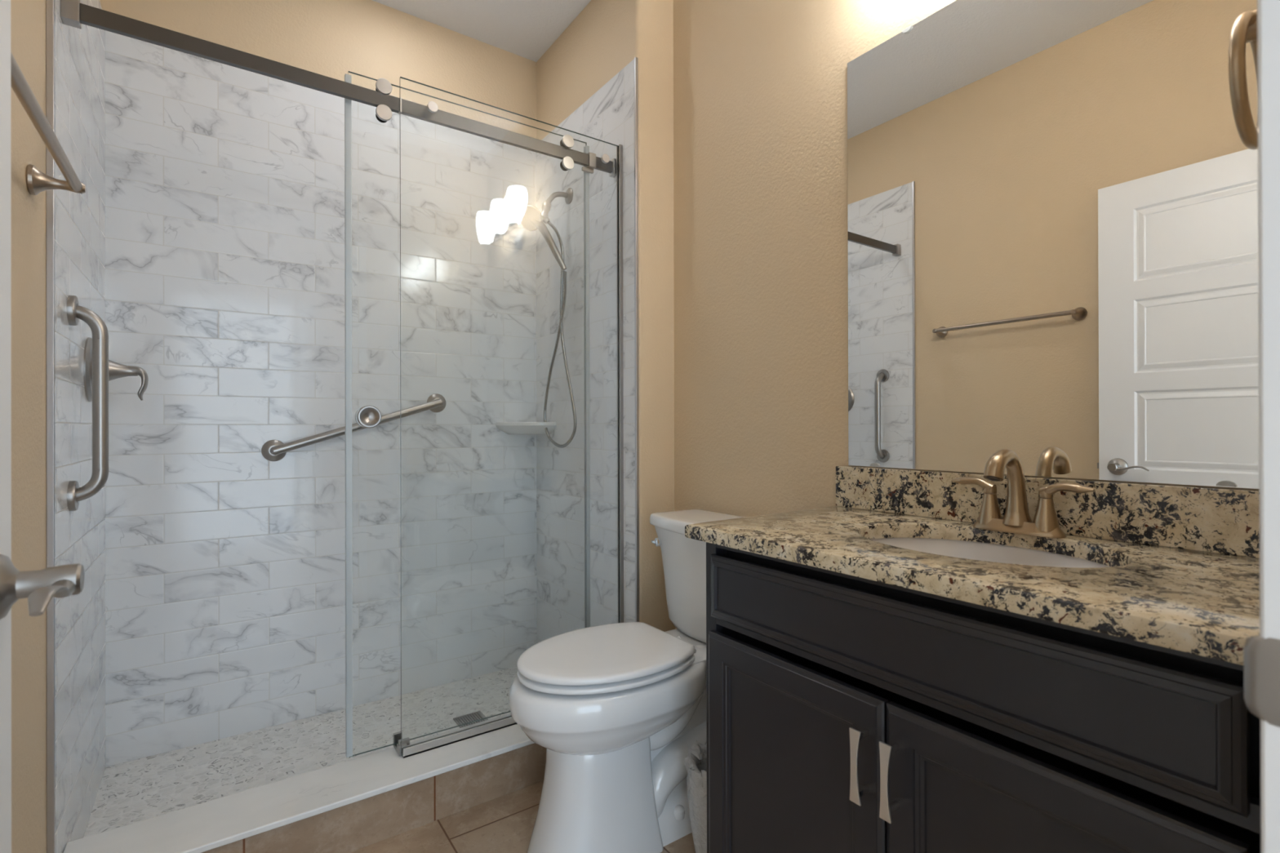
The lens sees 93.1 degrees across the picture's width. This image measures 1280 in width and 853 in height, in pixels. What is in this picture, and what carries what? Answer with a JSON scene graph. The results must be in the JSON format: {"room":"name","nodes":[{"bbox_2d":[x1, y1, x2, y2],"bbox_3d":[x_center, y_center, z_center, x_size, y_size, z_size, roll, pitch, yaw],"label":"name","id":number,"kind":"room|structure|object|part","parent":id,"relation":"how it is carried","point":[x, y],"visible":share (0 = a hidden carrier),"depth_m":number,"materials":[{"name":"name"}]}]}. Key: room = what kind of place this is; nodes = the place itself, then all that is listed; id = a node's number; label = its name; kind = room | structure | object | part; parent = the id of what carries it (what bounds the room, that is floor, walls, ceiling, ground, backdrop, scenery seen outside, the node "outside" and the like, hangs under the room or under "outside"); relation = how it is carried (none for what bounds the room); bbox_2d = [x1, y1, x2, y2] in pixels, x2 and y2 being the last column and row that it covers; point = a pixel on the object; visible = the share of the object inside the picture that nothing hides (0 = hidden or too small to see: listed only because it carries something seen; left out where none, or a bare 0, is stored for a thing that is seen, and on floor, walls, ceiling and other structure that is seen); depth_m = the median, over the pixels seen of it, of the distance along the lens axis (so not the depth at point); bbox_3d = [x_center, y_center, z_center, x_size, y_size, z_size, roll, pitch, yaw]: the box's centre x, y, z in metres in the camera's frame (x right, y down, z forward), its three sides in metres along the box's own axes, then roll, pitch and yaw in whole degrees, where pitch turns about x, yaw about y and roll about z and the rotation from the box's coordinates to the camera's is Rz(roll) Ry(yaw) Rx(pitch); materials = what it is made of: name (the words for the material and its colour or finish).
{"room":"bathroom","nodes":[
{"label":"bathroom","id":0,"kind":"room"},
{"bbox_2d":[10,0,105,852],"bbox_3d":[-1.064,-0.268,0.921,0.112,2.895,2.770,0,0,-35],"label":"wall","id":1,"kind":"structure","parent":0,"point":[79,54],"depth_m":1.38,"materials":[{"name":"tile"}]},
{"bbox_2d":[0,0,84,852],"bbox_3d":[-0.460,0.068,0.327,0.143,2.093,0.866,0,0,-35],"label":"door","id":2,"kind":"structure","parent":1,"relation":"in","point":[40,586],"depth_m":0.65,"materials":[{"name":"white"}]},
{"bbox_3d":[-0.636,0.166,0.642,0.067,0.068,0.068,0,0,-35],"label":"handle","id":3,"kind":"part","parent":2,"relation":"part of","materials":[{"name":"silver metal"}]},
{"bbox_3d":[-0.589,0.168,0.607,0.024,0.025,0.115,0,0,-32],"label":"lever","id":4,"kind":"part","parent":2,"relation":"part of","materials":[{"name":"silver metal"}]},
{"bbox_2d":[10,51,85,195],"bbox_3d":[-0.996,-0.489,0.971,0.083,0.058,0.670,0,0,-35],"label":"towel bar","id":5,"kind":"object","parent":1,"relation":"attached to","point":[37,182],"visible":0.96,"depth_m":1.05,"materials":[{"name":"silver metal"}]},
{"bbox_3d":[-1.172,-0.488,1.221,0.083,0.058,0.058,0,0,-35],"label":"post","id":6,"kind":"part","parent":5,"relation":"part of","materials":[{"name":"silver metal"}]},
{"bbox_2d":[45,0,55,852],"bbox_3d":[-1.288,-0.095,1.325,0.013,2.452,0.010,0,0,-35],"label":"trim","id":7,"kind":"structure","parent":1,"relation":"attached to","point":[50,4],"depth_m":1.32,"materials":[{"name":"beige paint"}]},
{"bbox_2d":[66,294,108,511],"bbox_3d":[-1.359,-0.057,1.495,0.075,0.525,0.073,0,0,-35],"label":"grab bar","id":8,"kind":"object","parent":1,"relation":"attached to","point":[75,494],"visible":1,"depth_m":1.49,"materials":[{"name":"silver metal"}]},
{"bbox_2d":[83,337,148,401],"bbox_3d":[-1.495,-0.160,1.742,0.130,0.180,0.180,0,0,-35],"label":"shower valve","id":9,"kind":"object","parent":1,"relation":"attached to","point":[116,371],"visible":0.77,"depth_m":1.72,"materials":[{"name":"silver metal"}]},
{"bbox_3d":[-1.459,-0.126,1.764,0.045,0.101,0.038,0,0,-35],"label":"lever","id":10,"kind":"part","parent":9,"relation":"part of","materials":[{"name":"silver metal"}]},
{"bbox_2d":[60,0,616,177],"bbox_3d":[-0.713,-0.963,1.840,1.523,0.067,0.034,0,0,-35],"label":"shower rail","id":11,"kind":"object","parent":1,"relation":"attached to","point":[73,13],"visible":1,"depth_m":1.68,"materials":[{"name":"grey metal"}]},
{"bbox_2d":[347,71,587,757],"bbox_3d":[-0.517,-0.038,1.992,0.816,2.009,0.068,0,0,-34],"label":"door","id":12,"kind":"structure","parent":11,"relation":"hanging from","point":[366,416],"depth_m":1.80,"materials":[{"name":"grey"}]},
{"bbox_3d":[-0.802,-0.029,1.797,0.066,0.066,0.020,0,0,-34],"label":"finger pull","id":13,"kind":"part","parent":12,"relation":"part of","materials":[{"name":"silver metal"}]},
{"bbox_2d":[83,666,517,837],"bbox_3d":[-0.903,1.140,2.113,1.523,0.082,0.700,0,0,-35],"label":"floor","id":14,"kind":"structure","parent":0,"point":[131,792],"depth_m":2.06,"materials":[{"name":"tile"}]},
{"bbox_2d":[453,711,488,728],"bbox_3d":[-0.628,1.097,2.262,0.104,0.006,0.104,0,0,-35],"label":"floor drain","id":15,"kind":"object","parent":14,"relation":"on","point":[477,715],"visible":0.61,"depth_m":2.27,"materials":[{"name":"silver metal"}]},
{"bbox_2d":[100,0,537,767],"bbox_3d":[-1.086,-0.265,2.508,1.707,2.895,0.150,0,0,-35],"label":"wall","id":16,"kind":"structure","parent":0,"point":[237,279],"depth_m":2.30,"materials":[{"name":"tile"}]},
{"bbox_2d":[261,393,445,461],"bbox_3d":[-1.087,-0.005,2.377,0.671,0.267,0.062,0,0,-35],"label":"grab bar","id":17,"kind":"object","parent":16,"relation":"attached to","point":[272,450],"visible":1,"depth_m":2.30,"materials":[{"name":"silver metal"}]},
{"bbox_2d":[495,422,555,434],"bbox_3d":[-0.509,0.009,2.700,0.200,0.055,0.200,0,0,-35],"label":"corner shelf","id":18,"kind":"object","parent":16,"relation":"attached to","point":[508,428],"visible":0.99,"depth_m":2.67,"materials":[{"name":"white ceramic"}]},
{"bbox_2d":[372,0,591,62],"bbox_3d":[-0.335,-1.742,1.440,1.947,0.050,2.770,0,0,-35],"label":"ceiling","id":19,"kind":"structure","parent":0,"point":[526,28],"depth_m":2.55,"materials":[{"name":"white paint"}]},
{"bbox_2d":[349,780,695,852],"bbox_3d":[0.139,1.150,0.033,2.762,0.050,3.700,0,0,-35],"label":"floor","id":20,"kind":"structure","parent":0,"point":[504,824],"depth_m":1.68,"materials":[{"name":"tile"}]},
{"bbox_2d":[62,713,546,852],"bbox_3d":[-0.674,1.054,1.783,1.541,0.152,0.203,0,0,-35],"label":"shower curb","id":21,"kind":"object","parent":20,"relation":"on","point":[347,806],"visible":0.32,"depth_m":1.64,"materials":[{"name":"stone"}]},
{"bbox_2d":[393,76,623,758],"bbox_3d":[-0.408,-0.031,2.046,0.788,2.017,0.101,0,0,-35],"label":"shower door frame","id":22,"kind":"structure","parent":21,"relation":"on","point":[403,748],"depth_m":2.23,"materials":[{"name":"grey metal"}]},
{"bbox_3d":[-0.630,-0.968,1.841,0.031,0.031,0.016,0,0,-35],"label":"standoff knob","id":23,"kind":"part","parent":22,"relation":"part of","materials":[{"name":"silver metal"}]},
{"bbox_3d":[-0.127,-0.969,2.196,0.031,0.031,0.016,0,0,-35],"label":"standoff knob","id":24,"kind":"part","parent":22,"relation":"part of","materials":[{"name":"silver metal"}]},
{"bbox_2d":[508,508,746,852],"bbox_3d":[0.007,0.707,1.734,0.788,0.843,0.448,0,0,-35],"label":"toilet","id":25,"kind":"object","parent":20,"relation":"on","point":[617,710],"visible":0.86,"depth_m":1.56,"materials":[{"name":"white ceramic"}]},
{"bbox_3d":[-0.106,0.642,1.654,0.466,0.016,0.372,0,0,-35],"label":"seat","id":26,"kind":"part","parent":25,"relation":"part of","materials":[{"name":"white plastic"}]},
{"bbox_3d":[-0.106,0.616,1.654,0.468,0.020,0.374,0,0,-35],"label":"lid","id":27,"kind":"part","parent":25,"relation":"part of","materials":[{"name":"white plastic"}]},
{"bbox_3d":[-0.088,0.753,1.667,0.555,0.190,0.378,0,0,-35],"label":"bowl","id":28,"kind":"part","parent":25,"relation":"part of","materials":[{"name":"white ceramic"}]},
{"bbox_3d":[0.048,0.377,1.982,0.014,0.014,0.038,0,0,-26],"label":"lever arm","id":29,"kind":"part","parent":25,"relation":"part of","materials":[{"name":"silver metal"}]},
{"bbox_3d":[0.064,0.376,1.978,0.029,0.028,0.028,0,0,-35],"label":"flush lever","id":30,"kind":"part","parent":25,"relation":"part of","materials":[{"name":"silver metal"}]},
{"bbox_3d":[0.228,0.487,1.890,0.234,0.325,0.428,0,0,-35],"label":"tank","id":31,"kind":"part","parent":25,"relation":"part of","materials":[{"name":"white ceramic"}]},
{"bbox_3d":[0.227,0.305,1.891,0.246,0.040,0.448,0,0,-35],"label":"tank lid","id":32,"kind":"part","parent":25,"relation":"part of","materials":[{"name":"white ceramic"}]},
{"bbox_2d":[684,740,706,852],"bbox_3d":[0.224,0.982,1.554,0.210,0.291,0.210,0,0,-35],"label":"waste bin","id":33,"kind":"object","parent":20,"relation":"on","point":[695,762],"visible":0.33,"depth_m":1.51,"materials":[{"name":"white plastic"}]},
{"bbox_2d":[706,542,1261,852],"bbox_3d":[0.604,0.686,1.101,0.566,0.878,0.943,0,0,-35],"label":"vanity cabinet","id":34,"kind":"object","parent":20,"relation":"on","point":[846,713],"visible":0.83,"depth_m":0.93,"materials":[{"name":"black wood"}]},
{"bbox_3d":[0.276,0.719,1.158,0.020,0.544,0.425,0,0,-35],"label":"door","id":35,"kind":"part","parent":34,"relation":"part of","materials":[{"name":"black wood"}]},
{"bbox_3d":[0.347,0.550,0.981,0.007,0.118,0.020,0,0,-35],"label":"handle","id":36,"kind":"part","parent":34,"relation":"part of","materials":[{"name":"silver metal"}]},
{"bbox_3d":[0.362,0.596,0.991,0.032,0.010,0.008,0,0,-35],"label":"handle post","id":37,"kind":"part","parent":34,"relation":"part of","materials":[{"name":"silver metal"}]},
{"bbox_3d":[0.361,0.504,0.991,0.032,0.010,0.008,0,0,-35],"label":"handle post","id":38,"kind":"part","parent":34,"relation":"part of","materials":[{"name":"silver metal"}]},
{"bbox_3d":[0.378,0.550,0.936,0.007,0.118,0.020,0,0,-35],"label":"handle","id":39,"kind":"part","parent":34,"relation":"part of","materials":[{"name":"silver metal"}]},
{"bbox_3d":[0.393,0.596,0.947,0.032,0.010,0.008,0,0,-35],"label":"handle post","id":40,"kind":"part","parent":34,"relation":"part of","materials":[{"name":"silver metal"}]},
{"bbox_3d":[0.393,0.504,0.947,0.032,0.010,0.008,0,0,-35],"label":"handle post","id":41,"kind":"part","parent":34,"relation":"part of","materials":[{"name":"silver metal"}]},
{"bbox_2d":[684,466,1259,665],"bbox_3d":[0.603,0.177,1.115,0.552,0.140,0.963,0,0,-35],"label":"countertop","id":42,"kind":"structure","parent":34,"relation":"on","point":[1183,575],"depth_m":1.03,"materials":[{"name":"stone"}]},
{"bbox_2d":[871,537,1111,568],"bbox_3d":[0.633,0.320,1.137,0.388,0.146,0.500,0,0,-35],"label":"sink","id":43,"kind":"object","parent":42,"relation":"in","point":[980,551],"visible":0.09,"depth_m":1.28,"materials":[{"name":"white ceramic"}]},
{"bbox_2d":[951,448,1094,537],"bbox_3d":[0.735,0.130,1.215,0.145,0.171,0.265,0,0,-35],"label":"faucet","id":44,"kind":"object","parent":42,"relation":"on","point":[1016,519],"visible":1,"depth_m":1.22,"materials":[{"name":"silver metal"}]},
{"bbox_3d":[0.721,0.125,1.312,0.024,0.031,0.090,0,0,-35],"label":"lever","id":45,"kind":"part","parent":44,"relation":"part of","materials":[{"name":"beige metal"}]},
{"bbox_3d":[0.735,0.122,1.215,0.145,0.155,0.057,0,0,-35],"label":"spout","id":46,"kind":"part","parent":44,"relation":"part of","materials":[{"name":"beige metal"}]},
{"bbox_3d":[0.771,0.203,1.241,0.056,0.024,0.172,0,0,-35],"label":"plate","id":47,"kind":"part","parent":44,"relation":"part of","materials":[{"name":"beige metal"}]},
{"bbox_3d":[0.822,0.124,1.169,0.024,0.031,0.090,0,0,-35],"label":"lever","id":48,"kind":"part","parent":44,"relation":"part of","materials":[{"name":"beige metal"}]},
{"bbox_3d":[0.521,0.718,0.810,0.020,0.544,0.418,0,0,-35],"label":"door","id":49,"kind":"part","parent":34,"relation":"part of","materials":[{"name":"black wood"}]},
{"bbox_2d":[535,0,675,643],"bbox_3d":[-0.141,-0.268,2.587,0.272,2.895,0.828,0,0,-35],"label":"wall","id":50,"kind":"structure","parent":0,"point":[607,115],"depth_m":2.35,"materials":[{"name":"tile"}]},
{"bbox_2d":[519,187,577,448],"bbox_3d":[-0.352,-0.461,2.529,0.225,1.100,0.264,0,0,15],"label":"shower","id":51,"kind":"object","parent":50,"relation":"attached to","point":[531,219],"visible":1,"depth_m":2.47,"materials":[{"name":"silver metal"}]},
{"bbox_3d":[-0.346,-0.951,2.538,0.118,0.076,0.027,0,0,-35],"label":"arm","id":52,"kind":"part","parent":51,"relation":"part of","materials":[{"name":"silver metal"}]},
{"bbox_2d":[634,57,639,622],"bbox_3d":[-0.012,-0.167,2.175,0.012,2.312,0.010,0,0,-35],"label":"trim","id":53,"kind":"structure","parent":50,"relation":"attached to","point":[636,94],"depth_m":2.17,"materials":[{"name":"silver metal"}]},
{"bbox_2d":[673,0,1259,629],"bbox_3d":[0.681,-0.272,1.570,0.100,2.895,1.820,0,0,-35],"label":"wall","id":54,"kind":"structure","parent":0,"point":[761,229],"depth_m":1.91,"materials":[{"name":"beige paint"}]},
{"bbox_2d":[835,466,1259,558],"bbox_3d":[0.820,0.161,1.268,0.021,0.108,0.963,0,0,-35],"label":"backsplash","id":55,"kind":"structure","parent":54,"relation":"attached to","point":[1206,519],"depth_m":1.16,"materials":[{"name":"stone"}]},
{"bbox_2d":[847,0,1259,488],"bbox_3d":[0.822,-0.441,1.275,0.010,1.088,0.898,0,0,-35],"label":"mirror","id":56,"kind":"object","parent":54,"relation":"attached to","point":[1052,205],"visible":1,"depth_m":1.24,"materials":[{"name":"clear glass"}]},
{"bbox_3d":[0.438,-0.273,0.348,1.907,2.895,0.102,0,0,-35],"label":"wall","id":57,"kind":"structure","parent":0,"visible":0},
{"bbox_2d":[1228,8,1257,149],"bbox_3d":[0.681,-0.384,0.634,0.145,0.162,0.085,0,0,-35],"label":"towel ring","id":58,"kind":"object","parent":57,"relation":"attached to","point":[1244,28],"visible":0.6,"depth_m":0.62,"materials":[{"name":"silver metal"}]},
{"bbox_2d":[1243,0,1279,852],"bbox_3d":[0.477,0.062,0.383,0.022,2.125,0.136,0,0,-35],"label":"trim","id":59,"kind":"structure","parent":57,"relation":"attached to","point":[1261,652],"depth_m":0.42,"materials":[{"name":"white"}]},
{"bbox_3d":[0.442,0.177,0.419,0.006,0.060,0.036,0,0,-35],"label":"strike plate","id":60,"kind":"part","parent":59,"relation":"part of","materials":[{"name":"silver metal"}]}
]}

